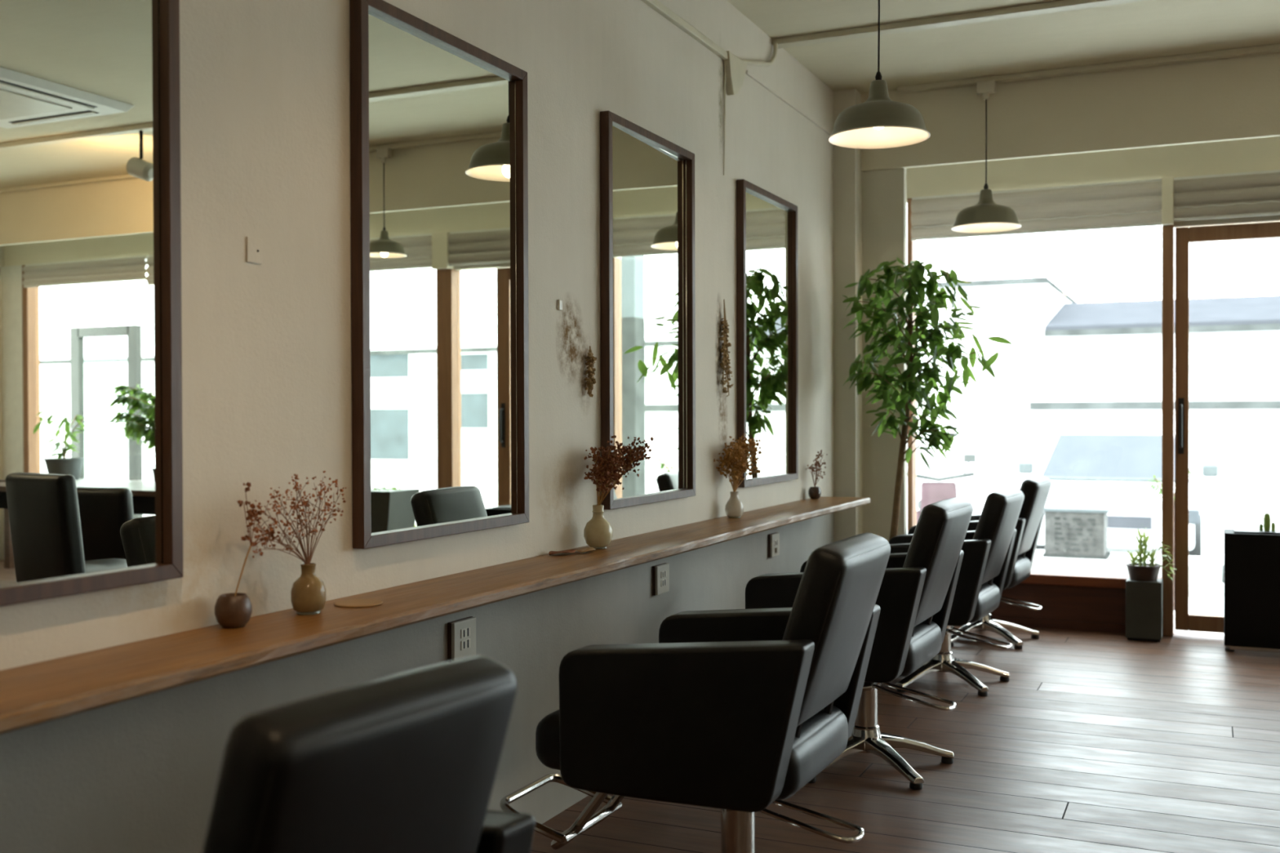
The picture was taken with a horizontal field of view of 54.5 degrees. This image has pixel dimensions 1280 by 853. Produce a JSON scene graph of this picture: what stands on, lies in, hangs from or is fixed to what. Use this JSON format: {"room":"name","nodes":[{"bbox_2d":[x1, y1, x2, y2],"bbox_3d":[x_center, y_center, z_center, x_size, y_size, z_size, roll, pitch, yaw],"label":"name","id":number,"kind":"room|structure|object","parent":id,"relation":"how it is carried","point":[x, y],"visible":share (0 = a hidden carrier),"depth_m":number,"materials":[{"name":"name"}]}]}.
{"room":"salon","nodes":[
{"label":"salon","id":0,"kind":"room"},
{"bbox_2d":[0,0,834,852],"bbox_3d":[-0.873,-0.259,2.543,0.150,3.075,11.100,0,1,25],"label":"wall","id":1,"kind":"structure","parent":0,"point":[265,146],"depth_m":2.82,"materials":[{"name":"beige paint"}]},
{"bbox_2d":[0,0,183,606],"bbox_3d":[-1.028,-0.347,1.983,0.032,1.267,0.755,0,1,25],"label":"wall mirror","id":2,"kind":"object","parent":1,"relation":"attached to","point":[91,446],"visible":1,"depth_m":2.15,"materials":[{"name":"brown mirror"}]},
{"bbox_2d":[246,236,262,264],"bbox_3d":[-0.788,-0.360,2.542,0.006,0.052,0.044,0,1,25],"label":"blank plate","id":3,"kind":"object","parent":1,"relation":"attached to","point":[254,246],"visible":1,"depth_m":2.54,"materials":[{"name":"beige paint"}]},
{"bbox_2d":[0,496,870,734],"bbox_3d":[-0.493,0.400,2.871,0.269,0.030,7.200,0,1,25],"label":"wall shelf","id":4,"kind":"object","parent":1,"relation":"attached to","point":[47,691],"visible":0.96,"depth_m":2.43,"materials":[{"name":"brown wood"}]},
{"bbox_2d":[214,592,252,628],"bbox_3d":[-0.791,0.359,2.419,0.070,0.063,0.070,0,1,25],"label":"bud vase","id":5,"kind":"object","parent":4,"relation":"on","point":[231,611],"visible":1,"depth_m":2.39,"materials":[{"name":"brown ceramic"}]},
{"bbox_2d":[234,482,281,595],"bbox_3d":[-0.763,0.246,2.465,0.027,0.274,0.123,0,1,25],"label":"dried flower","id":6,"kind":"object","parent":5,"relation":"in","point":[251,513],"visible":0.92,"depth_m":2.45,"materials":[{"name":"plant"}]},
{"bbox_2d":[290,563,325,615],"bbox_3d":[-0.689,0.337,2.580,0.071,0.103,0.071,0,1,25],"label":"bud vase","id":7,"kind":"object","parent":4,"relation":"on","point":[308,592],"visible":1,"depth_m":2.56,"materials":[{"name":"beige ceramic"}]},
{"bbox_2d":[248,471,346,564],"bbox_3d":[-0.700,0.220,2.554,0.112,0.253,0.299,0,1,25],"label":"bouquet","id":8,"kind":"object","parent":7,"relation":"in","point":[308,557],"visible":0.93,"depth_m":2.55,"materials":[{"name":"plant"}]},
{"bbox_2d":[333,599,382,608],"bbox_3d":[-0.612,0.385,2.706,0.104,0.004,0.104,0,1,25],"label":"wooden coaster","id":9,"kind":"object","parent":4,"relation":"on","point":[352,603],"visible":1,"depth_m":2.69,"materials":[{"name":"brown wood"}]},
{"bbox_2d":[548,549,575,555],"bbox_3d":[-0.228,0.369,3.651,0.082,0.008,0.078,0,1,-8],"label":"dry leaf","id":10,"kind":"object","parent":4,"relation":"on","point":[550,553],"visible":1,"depth_m":3.65,"materials":[{"name":"brown plant"}]},
{"bbox_2d":[575,546,595,552],"bbox_3d":[-0.163,0.368,3.710,0.075,0.008,0.071,-1,1,-37],"label":"dry leaf","id":11,"kind":"object","parent":4,"relation":"on","point":[583,549],"visible":1,"depth_m":3.73,"materials":[{"name":"brown plant"}]},
{"bbox_2d":[583,504,613,549],"bbox_3d":[-0.129,0.308,3.825,0.090,0.133,0.090,0,1,25],"label":"bud vase","id":12,"kind":"object","parent":4,"relation":"on","point":[597,531],"visible":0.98,"depth_m":3.80,"materials":[{"name":"beige ceramic"}]},
{"bbox_2d":[583,435,653,505],"bbox_3d":[-0.072,0.164,3.856,0.183,0.274,0.263,0,1,25],"label":"bouquet","id":13,"kind":"object","parent":12,"relation":"in","point":[608,473],"visible":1,"depth_m":3.83,"materials":[{"name":"plant"}]},
{"bbox_2d":[724,491,743,518],"bbox_3d":[0.375,0.310,4.937,0.074,0.104,0.074,0,1,25],"label":"bud vase","id":14,"kind":"object","parent":4,"relation":"on","point":[734,508],"visible":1,"depth_m":4.91,"materials":[{"name":"beige ceramic"}]},
{"bbox_2d":[713,433,764,492],"bbox_3d":[0.399,0.173,4.995,0.171,0.293,0.297,0,1,17],"label":"bouquet","id":15,"kind":"object","parent":14,"relation":"in","point":[736,458],"visible":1,"depth_m":4.93,"materials":[{"name":"plant"}]},
{"bbox_2d":[808,486,821,499],"bbox_3d":[0.843,0.321,5.998,0.062,0.059,0.062,0,1,25],"label":"bud vase","id":16,"kind":"object","parent":4,"relation":"on","point":[815,493],"visible":1,"depth_m":5.97,"materials":[{"name":"brown ceramic"}]},
{"bbox_2d":[805,449,827,487],"bbox_3d":[0.861,0.224,6.011,0.121,0.223,0.100,-1,1,-39],"label":"bouquet","id":17,"kind":"object","parent":16,"relation":"in","point":[811,467],"visible":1,"depth_m":6.00,"materials":[{"name":"brown plant"}]},
{"bbox_2d":[350,0,528,549],"bbox_3d":[-0.486,-0.359,3.165,0.032,1.268,0.755,0,1,25],"label":"wall mirror","id":18,"kind":"object","parent":1,"relation":"attached to","point":[439,131],"visible":1,"depth_m":3.11,"materials":[{"name":"brown wood"}]},
{"bbox_2d":[447,616,475,662],"bbox_3d":[-0.462,0.554,3.235,0.024,0.103,0.108,0,1,25],"label":"power outlet","id":19,"kind":"object","parent":1,"relation":"attached to","point":[461,633],"visible":0.92,"depth_m":3.21,"materials":[{"name":"beige plastic"}]},
{"bbox_2d":[460,638,470,650],"bbox_3d":[-0.453,0.566,3.231,0.003,0.024,0.044,0,1,25],"label":"socket","id":20,"kind":"object","parent":19,"relation":"attached to","point":[464,642],"depth_m":3.23,"materials":[{"name":"beige plastic"}]},
{"bbox_2d":[460,626,470,638],"bbox_3d":[-0.453,0.536,3.231,0.003,0.024,0.044,0,1,25],"label":"socket","id":21,"kind":"object","parent":19,"relation":"attached to","point":[464,631],"depth_m":3.23,"materials":[{"name":"beige plastic"}]},
{"bbox_2d":[557,299,562,310],"bbox_3d":[-0.240,-0.365,3.733,0.008,0.032,0.022,0,1,25],"label":"wall hook","id":22,"kind":"object","parent":1,"relation":"attached to","point":[559,301],"visible":1,"depth_m":3.72,"materials":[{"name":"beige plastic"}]},
{"bbox_2d":[585,346,596,396],"bbox_3d":[-0.154,-0.172,3.891,0.042,0.160,0.047,-1,1,-33],"label":"bunch","id":23,"kind":"object","parent":1,"relation":"attached to","point":[589,358],"visible":1,"depth_m":3.88,"materials":[{"name":"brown plant"}]},
{"bbox_2d":[600,110,695,509],"bbox_3d":[0.038,-0.375,4.311,0.036,1.276,0.730,0,1,25],"label":"wall mirror","id":24,"kind":"object","parent":1,"relation":"attached to","point":[647,180],"visible":0.94,"depth_m":4.30,"materials":[{"name":"brown mirror"}]},
{"bbox_2d":[652,563,669,595],"bbox_3d":[0.075,0.541,4.405,0.024,0.103,0.108,0,1,25],"label":"power outlet","id":25,"kind":"object","parent":1,"relation":"attached to","point":[660,572],"visible":1,"depth_m":4.38,"materials":[{"name":"beige plastic"}]},
{"bbox_2d":[661,578,666,586],"bbox_3d":[0.084,0.553,4.402,0.003,0.024,0.044,0,1,25],"label":"socket","id":26,"kind":"object","parent":25,"relation":"attached to","point":[663,580],"depth_m":4.40,"materials":[{"name":"beige plastic"}]},
{"bbox_2d":[661,570,666,578],"bbox_3d":[0.084,0.523,4.401,0.003,0.024,0.044,0,1,25],"label":"socket","id":27,"kind":"object","parent":25,"relation":"attached to","point":[663,572],"depth_m":4.40,"materials":[{"name":"beige plastic"}]},
{"bbox_2d":[641,0,728,59],"bbox_3d":[-1.362,-1.444,1.269,0.022,0.028,8.200,0,1,25],"label":"cable cover","id":28,"kind":"object","parent":1,"relation":"attached to","point":[657,6],"visible":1,"depth_m":4.60,"materials":[{"name":"white plastic"}]},
{"bbox_2d":[723,64,725,175],"bbox_3d":[0.341,-1.239,4.992,0.010,0.460,0.016,0,1,25],"label":"cable","id":29,"kind":"object","parent":1,"relation":"attached to","point":[724,126],"visible":1,"depth_m":4.99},
{"bbox_2d":[719,299,733,396],"bbox_3d":[0.342,-0.314,4.963,0.052,0.390,0.090,0,1,25],"label":"bunch","id":30,"kind":"object","parent":1,"relation":"attached to","point":[726,361],"visible":1,"depth_m":4.96,"materials":[{"name":"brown plant"}]},
{"bbox_2d":[723,50,747,95],"bbox_3d":[0.389,-1.423,5.076,0.030,0.164,0.218,0,1,25],"label":"junction box","id":31,"kind":"object","parent":1,"relation":"attached to","point":[735,68],"visible":0.93,"depth_m":5.02,"materials":[{"name":"white plastic"}]},
{"bbox_2d":[741,38,777,66],"bbox_3d":[0.496,-1.604,5.310,0.024,0.243,0.542,0,1,25],"label":"cable conduit","id":32,"kind":"object","parent":1,"relation":"attached to","point":[771,60],"visible":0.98,"depth_m":5.44,"materials":[{"name":"white plastic"}]},
{"bbox_2d":[736,178,798,487],"bbox_3d":[0.568,-0.387,5.461,0.032,1.271,0.739,0,1,25],"label":"wall mirror","id":33,"kind":"object","parent":1,"relation":"attached to","point":[767,307],"visible":0.93,"depth_m":5.47,"materials":[{"name":"brown mirror"}]},
{"bbox_2d":[746,190,791,479],"bbox_3d":[0.561,-0.387,5.465,0.006,1.226,0.686,0,1,25],"label":"mirror glass","id":34,"kind":"object","parent":33,"relation":"on","point":[768,215],"depth_m":5.48,"materials":[{"name":"silver mirror"}]},
{"bbox_2d":[768,532,779,557],"bbox_3d":[0.602,0.528,5.545,0.030,0.103,0.108,0,1,25],"label":"power outlet","id":35,"kind":"object","parent":1,"relation":"attached to","point":[773,538],"visible":1,"depth_m":5.52,"materials":[{"name":"beige plastic"}]},
{"bbox_2d":[745,70,831,135],"bbox_3d":[0.729,-1.498,5.838,0.012,0.016,1.350,0,1,25],"label":"cable cover","id":36,"kind":"object","parent":1,"relation":"attached to","point":[748,73],"visible":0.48,"depth_m":5.71,"materials":[{"name":"beige paint"}]},
{"bbox_2d":[833,88,862,542],"bbox_3d":[1.103,-0.304,6.532,0.115,2.875,0.200,0,1,25],"label":"pillar","id":37,"kind":"structure","parent":0,"point":[847,172],"depth_m":6.44,"materials":[{"name":"paint"}]},
{"bbox_2d":[862,168,906,542],"bbox_3d":[1.232,-0.304,6.550,0.335,2.875,0.060,0,1,25],"label":"pillar","id":38,"kind":"structure","parent":0,"point":[884,192],"depth_m":6.50,"materials":[{"name":"paint"}]},
{"bbox_2d":[530,626,1279,852],"bbox_3d":[2.525,1.234,0.841,7.750,0.100,11.110,0,1,25],"label":"floor","id":39,"kind":"structure","parent":0,"point":[1093,742],"depth_m":4.19,"materials":[{"name":"brown wood"}]},
{"bbox_2d":[202,655,535,852],"bbox_3d":[-0.649,0.742,1.683,0.923,0.889,0.630,0,1,32],"label":"chair","id":40,"kind":"object","parent":39,"relation":"on","point":[408,762],"visible":1,"depth_m":1.41,"materials":[{"name":"black leather"}]},
{"bbox_2d":[499,532,890,852],"bbox_3d":[0.113,0.714,3.039,0.922,0.914,0.630,0,1,26],"label":"chair","id":41,"kind":"object","parent":39,"relation":"on","point":[735,712],"visible":1,"depth_m":2.74,"materials":[{"name":"black leather"}]},
{"bbox_2d":[745,497,973,790],"bbox_3d":[0.649,0.700,4.303,0.922,0.914,0.630,0,1,27],"label":"chair","id":42,"kind":"object","parent":39,"relation":"on","point":[915,597],"visible":0.62,"depth_m":4.04,"materials":[{"name":"black leather"}]},
{"bbox_2d":[841,257,1012,540],"bbox_3d":[1.388,0.148,6.059,0.840,1.980,0.462,0,1,20],"label":"fig tree","id":43,"kind":"object","parent":39,"relation":"on","point":[912,387],"visible":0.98,"depth_m":6.05,"materials":[{"name":"green plant"}]},
{"bbox_2d":[888,488,1024,696],"bbox_3d":[1.228,0.708,5.614,0.922,0.869,0.630,0,1,28],"label":"chair","id":44,"kind":"object","parent":39,"relation":"on","point":[987,549],"visible":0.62,"depth_m":5.33,"materials":[{"name":"black leather"}]},
{"bbox_2d":[907,475,1051,649],"bbox_3d":[1.698,0.697,6.663,0.923,0.869,0.630,0,1,28],"label":"chair","id":45,"kind":"object","parent":39,"relation":"on","point":[1036,490],"visible":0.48,"depth_m":6.43,"materials":[{"name":"black leather"}]},
{"bbox_2d":[1125,577,1163,642],"bbox_3d":[2.683,0.972,6.614,0.176,0.312,0.176,0,1,25],"label":"plant stand","id":46,"kind":"object","parent":39,"relation":"on","point":[1144,599],"visible":0.99,"depth_m":6.54,"materials":[{"name":"grey stone"}]},
{"bbox_2d":[1125,528,1176,581],"bbox_3d":[2.714,0.677,6.596,0.251,0.278,0.172,0,1,25],"label":"potted succulent","id":47,"kind":"object","parent":46,"relation":"on","point":[1140,571],"visible":1,"depth_m":6.59,"materials":[{"name":"green plant"}]},
{"bbox_2d":[1125,563,1160,581],"bbox_3d":[2.678,0.776,6.614,0.172,0.080,0.172,0,1,25],"label":"pot","id":48,"kind":"object","parent":47,"relation":"on","point":[1136,571],"depth_m":6.56,"materials":[{"name":"ceramic"}]},
{"bbox_2d":[1223,528,1279,653],"bbox_3d":[3.284,0.828,6.225,0.650,0.604,0.262,0,1,25],"label":"cabinet","id":49,"kind":"object","parent":39,"relation":"on","point":[1251,557],"visible":1,"depth_m":6.19,"materials":[{"name":"black wood"}]},
{"bbox_2d":[1258,512,1275,531],"bbox_3d":[3.159,0.480,6.260,0.074,0.092,0.036,0,1,25],"label":"cactus","id":50,"kind":"object","parent":49,"relation":"on","point":[1267,520],"visible":1,"depth_m":6.25,"materials":[{"name":"green plant"}]},
{"bbox_2d":[727,0,1279,93],"bbox_3d":[2.545,-1.751,0.876,7.750,0.120,11.250,0,1,25],"label":"ceiling","id":51,"kind":"structure","parent":0,"point":[1148,28],"depth_m":5.49,"materials":[{"name":"paint"}]},
{"bbox_2d":[827,0,930,148],"bbox_3d":[0.820,-1.355,4.271,0.347,0.726,0.347,0,1,25],"label":"pendant lamp","id":52,"kind":"object","parent":51,"relation":"hanging from","point":[880,122],"visible":1,"depth_m":4.24,"materials":[{"name":"grey metal"}]},
{"bbox_2d":[772,0,1146,48],"bbox_3d":[3.967,-1.712,4.037,7.400,0.026,0.070,0,1,25],"label":"ceiling pipe","id":53,"kind":"object","parent":51,"relation":"attached to","point":[1061,5],"visible":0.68,"depth_m":5.24,"materials":[{"name":"white metal"}]},
{"bbox_2d":[861,52,1279,171],"bbox_3d":[4.448,-1.537,5.026,7.450,0.400,0.035,0,1,25],"label":"ceiling beam","id":54,"kind":"structure","parent":51,"relation":"attached to","point":[1237,97],"depth_m":6.03,"materials":[{"name":"paint"}]},
{"bbox_2d":[897,43,1279,93],"bbox_3d":[4.544,-1.722,4.911,7.080,0.026,0.050,0,1,25],"label":"track","id":55,"kind":"object","parent":51,"relation":"attached to","point":[1272,48],"visible":1,"depth_m":5.97,"materials":[{"name":"metal"}]},
{"bbox_2d":[951,80,1021,232],"bbox_3d":[1.720,-1.351,6.177,0.336,0.726,0.336,0,1,25],"label":"pendant lamp","id":56,"kind":"object","parent":55,"relation":"hanging from","point":[986,215],"visible":1,"depth_m":6.14,"materials":[{"name":"grey metal"}]},
{"bbox_2d":[990,583,1125,624],"bbox_3d":[2.132,0.998,7.065,1.545,0.255,0.100,0,1,25],"label":"wall","id":57,"kind":"structure","parent":0,"point":[1062,602],"depth_m":6.90,"materials":[{"name":"brown wood"}]},
{"bbox_2d":[906,198,916,534],"bbox_3d":[1.596,-0.253,7.297,0.030,2.155,0.120,0,1,25],"label":"window frame","id":58,"kind":"structure","parent":57,"relation":"in","point":[911,245],"depth_m":7.25,"materials":[{"name":"brown wood"}]},
{"bbox_2d":[991,615,1125,633],"bbox_3d":[2.109,1.101,7.016,1.545,0.050,0.014,0,1,25],"label":"trim","id":59,"kind":"structure","parent":57,"relation":"attached to","point":[1024,622],"depth_m":6.89,"materials":[{"name":"brown wood"}]},
{"bbox_2d":[1019,571,1161,588],"bbox_3d":[2.132,0.853,7.066,1.545,0.055,0.155,0,1,25],"label":"trim","id":60,"kind":"structure","parent":57,"relation":"attached to","point":[1114,581],"depth_m":6.87,"materials":[{"name":"brown wood"}]},
{"bbox_2d":[906,136,1279,198],"bbox_3d":[4.822,-1.536,5.841,7.450,0.420,0.130,0,1,25],"label":"wall","id":61,"kind":"structure","parent":0,"point":[1255,154],"depth_m":6.82,"materials":[{"name":"paint"}]},
{"bbox_2d":[911,178,1161,240],"bbox_3d":[2.187,-1.202,6.936,1.338,0.252,0.064,0,1,25],"label":"blind","id":62,"kind":"object","parent":61,"relation":"attached to","point":[1133,203],"visible":0.78,"depth_m":6.86,"materials":[{"name":"beige fabric"}]},
{"bbox_2d":[1161,176,1279,636],"bbox_3d":[3.464,-0.100,6.413,1.422,2.455,0.172,0,1,25],"label":"door frame","id":63,"kind":"structure","parent":61,"relation":"in","point":[1167,246],"depth_m":6.67,"materials":[{"name":"brown wood"}]},
{"bbox_2d":[1173,169,1279,221],"bbox_3d":[3.468,-1.209,6.348,1.362,0.235,0.064,0,1,25],"label":"blind","id":64,"kind":"object","parent":63,"relation":"attached to","point":[1251,193],"visible":1,"depth_m":6.50,"materials":[{"name":"beige fabric"}]},
{"bbox_2d":[1174,221,1279,633],"bbox_3d":[3.342,0.015,6.474,1.021,2.165,0.095,0,1,25],"label":"door","id":65,"kind":"structure","parent":63,"relation":"attached to","point":[1184,621],"depth_m":6.67,"materials":[{"name":"brown wood"}]},
{"label":"outside","id":66,"kind":"structure","parent":0,"visible":0},
{"bbox_2d":[1173,582,1223,635],"bbox_3d":[8.810,1.235,5.489,65.000,0.170,2.500,0,1,25],"label":"ground","id":67,"kind":"structure","parent":66,"point":[1197,605],"depth_m":7.84,"materials":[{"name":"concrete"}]},
{"bbox_2d":[1031,549,1222,597],"bbox_3d":[2.981,1.032,9.030,2.250,0.205,0.620,0,1,25],"label":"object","id":68,"kind":"object","parent":67,"relation":"on","point":[1205,573],"visible":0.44,"depth_m":8.59,"materials":[{"name":"white"}]},
{"bbox_2d":[1043,505,1111,559],"bbox_3d":[3.140,0.757,8.932,0.440,0.345,0.340,0,1,25],"label":"sign","id":69,"kind":"object","parent":68,"relation":"on","point":[1070,531],"visible":0.99,"depth_m":8.80,"materials":[{"name":"white"}]},
{"bbox_2d":[1146,464,1198,610],"bbox_3d":[3.332,0.691,7.778,0.304,0.909,0.281,0,1,25],"label":"potted plant","id":70,"kind":"object","parent":67,"relation":"on","point":[1157,481],"visible":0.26,"depth_m":7.74,"materials":[{"name":"green plant"}]},
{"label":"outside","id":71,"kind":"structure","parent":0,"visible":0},
{"bbox_2d":[1107,547,1206,556],"bbox_3d":[16.650,1.442,22.580,65.000,0.180,35.100,0,1,25],"label":"street","id":72,"kind":"structure","parent":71,"point":[1109,549],"depth_m":14.56,"materials":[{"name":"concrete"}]},
{"bbox_2d":[916,453,975,523],"bbox_3d":[2.646,0.870,11.118,0.620,1.270,1.320,0,1,10],"label":"scooter","id":73,"kind":"object","parent":72,"relation":"on","point":[931,492],"visible":0.31,"depth_m":10.70,"materials":[{"name":"red paint"}]},
{"bbox_2d":[964,453,975,462],"bbox_3d":[2.837,0.274,10.694,0.100,0.070,0.020,0,1,10],"label":"mirror","id":74,"kind":"object","parent":73,"relation":"attached to","point":[968,458],"depth_m":10.69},
{"bbox_2d":[916,276,1077,515],"bbox_3d":[1.517,-0.349,22.351,11.777,3.500,6.100,0,1,25],"label":"building","id":75,"kind":"structure","parent":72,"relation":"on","point":[994,423],"depth_m":17.48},
{"bbox_2d":[1017,427,1218,555],"bbox_3d":[5.390,0.749,13.980,2.020,1.440,4.092,0,1,25],"label":"van","id":76,"kind":"object","parent":72,"relation":"on","point":[1091,467],"visible":0.49,"depth_m":13.03,"materials":[{"name":"white paint"}]},
{"bbox_2d":[1017,462,1033,474],"bbox_3d":[4.280,0.459,13.792,0.160,0.130,0.130,0,1,25],"label":"mirror","id":77,"kind":"object","parent":76,"relation":"attached to","point":[1024,468],"depth_m":13.74,"materials":[{"name":"plastic"}]},
{"bbox_2d":[1107,515,1151,529],"bbox_3d":[4.548,0.929,12.145,0.840,0.120,0.050,0,1,25],"label":"grille","id":78,"kind":"object","parent":76,"relation":"attached to","point":[1114,522],"depth_m":12.04,"materials":[{"name":"grey metal"}]},
{"bbox_2d":[1201,464,1218,476],"bbox_3d":[5.971,0.462,13.016,0.160,0.130,0.130,0,1,25],"label":"mirror","id":79,"kind":"object","parent":76,"relation":"attached to","point":[1207,470],"depth_m":12.96,"materials":[{"name":"plastic"}]},
{"bbox_2d":[1029,400,1279,551],"bbox_3d":[7.814,0.580,14.108,6.500,1.760,0.270,0,1,25],"label":"building","id":80,"kind":"structure","parent":72,"relation":"on","point":[1241,437],"depth_m":14.51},
{"bbox_2d":[1044,294,1279,401],"bbox_3d":[16.918,-0.234,14.726,22.568,3.320,5.720,0,1,25],"label":"building","id":81,"kind":"structure","parent":72,"relation":"on","point":[1107,351],"depth_m":16.68,"materials":[{"name":"white paint"}]},
{"bbox_2d":[1221,564,1223,582],"bbox_3d":[6.073,1.363,10.267,2.600,0.280,0.500,0,1,25],"label":"stone ledge","id":82,"kind":"object","parent":72,"relation":"on","point":[1222,566],"visible":0.02,"depth_m":10.52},
{"bbox_2d":[1206,518,1279,564],"bbox_3d":[6.304,1.183,11.177,2.200,0.620,0.350,0,1,25],"label":"stone ledge","id":83,"kind":"object","parent":72,"relation":"on","point":[1215,527],"visible":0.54,"depth_m":11.44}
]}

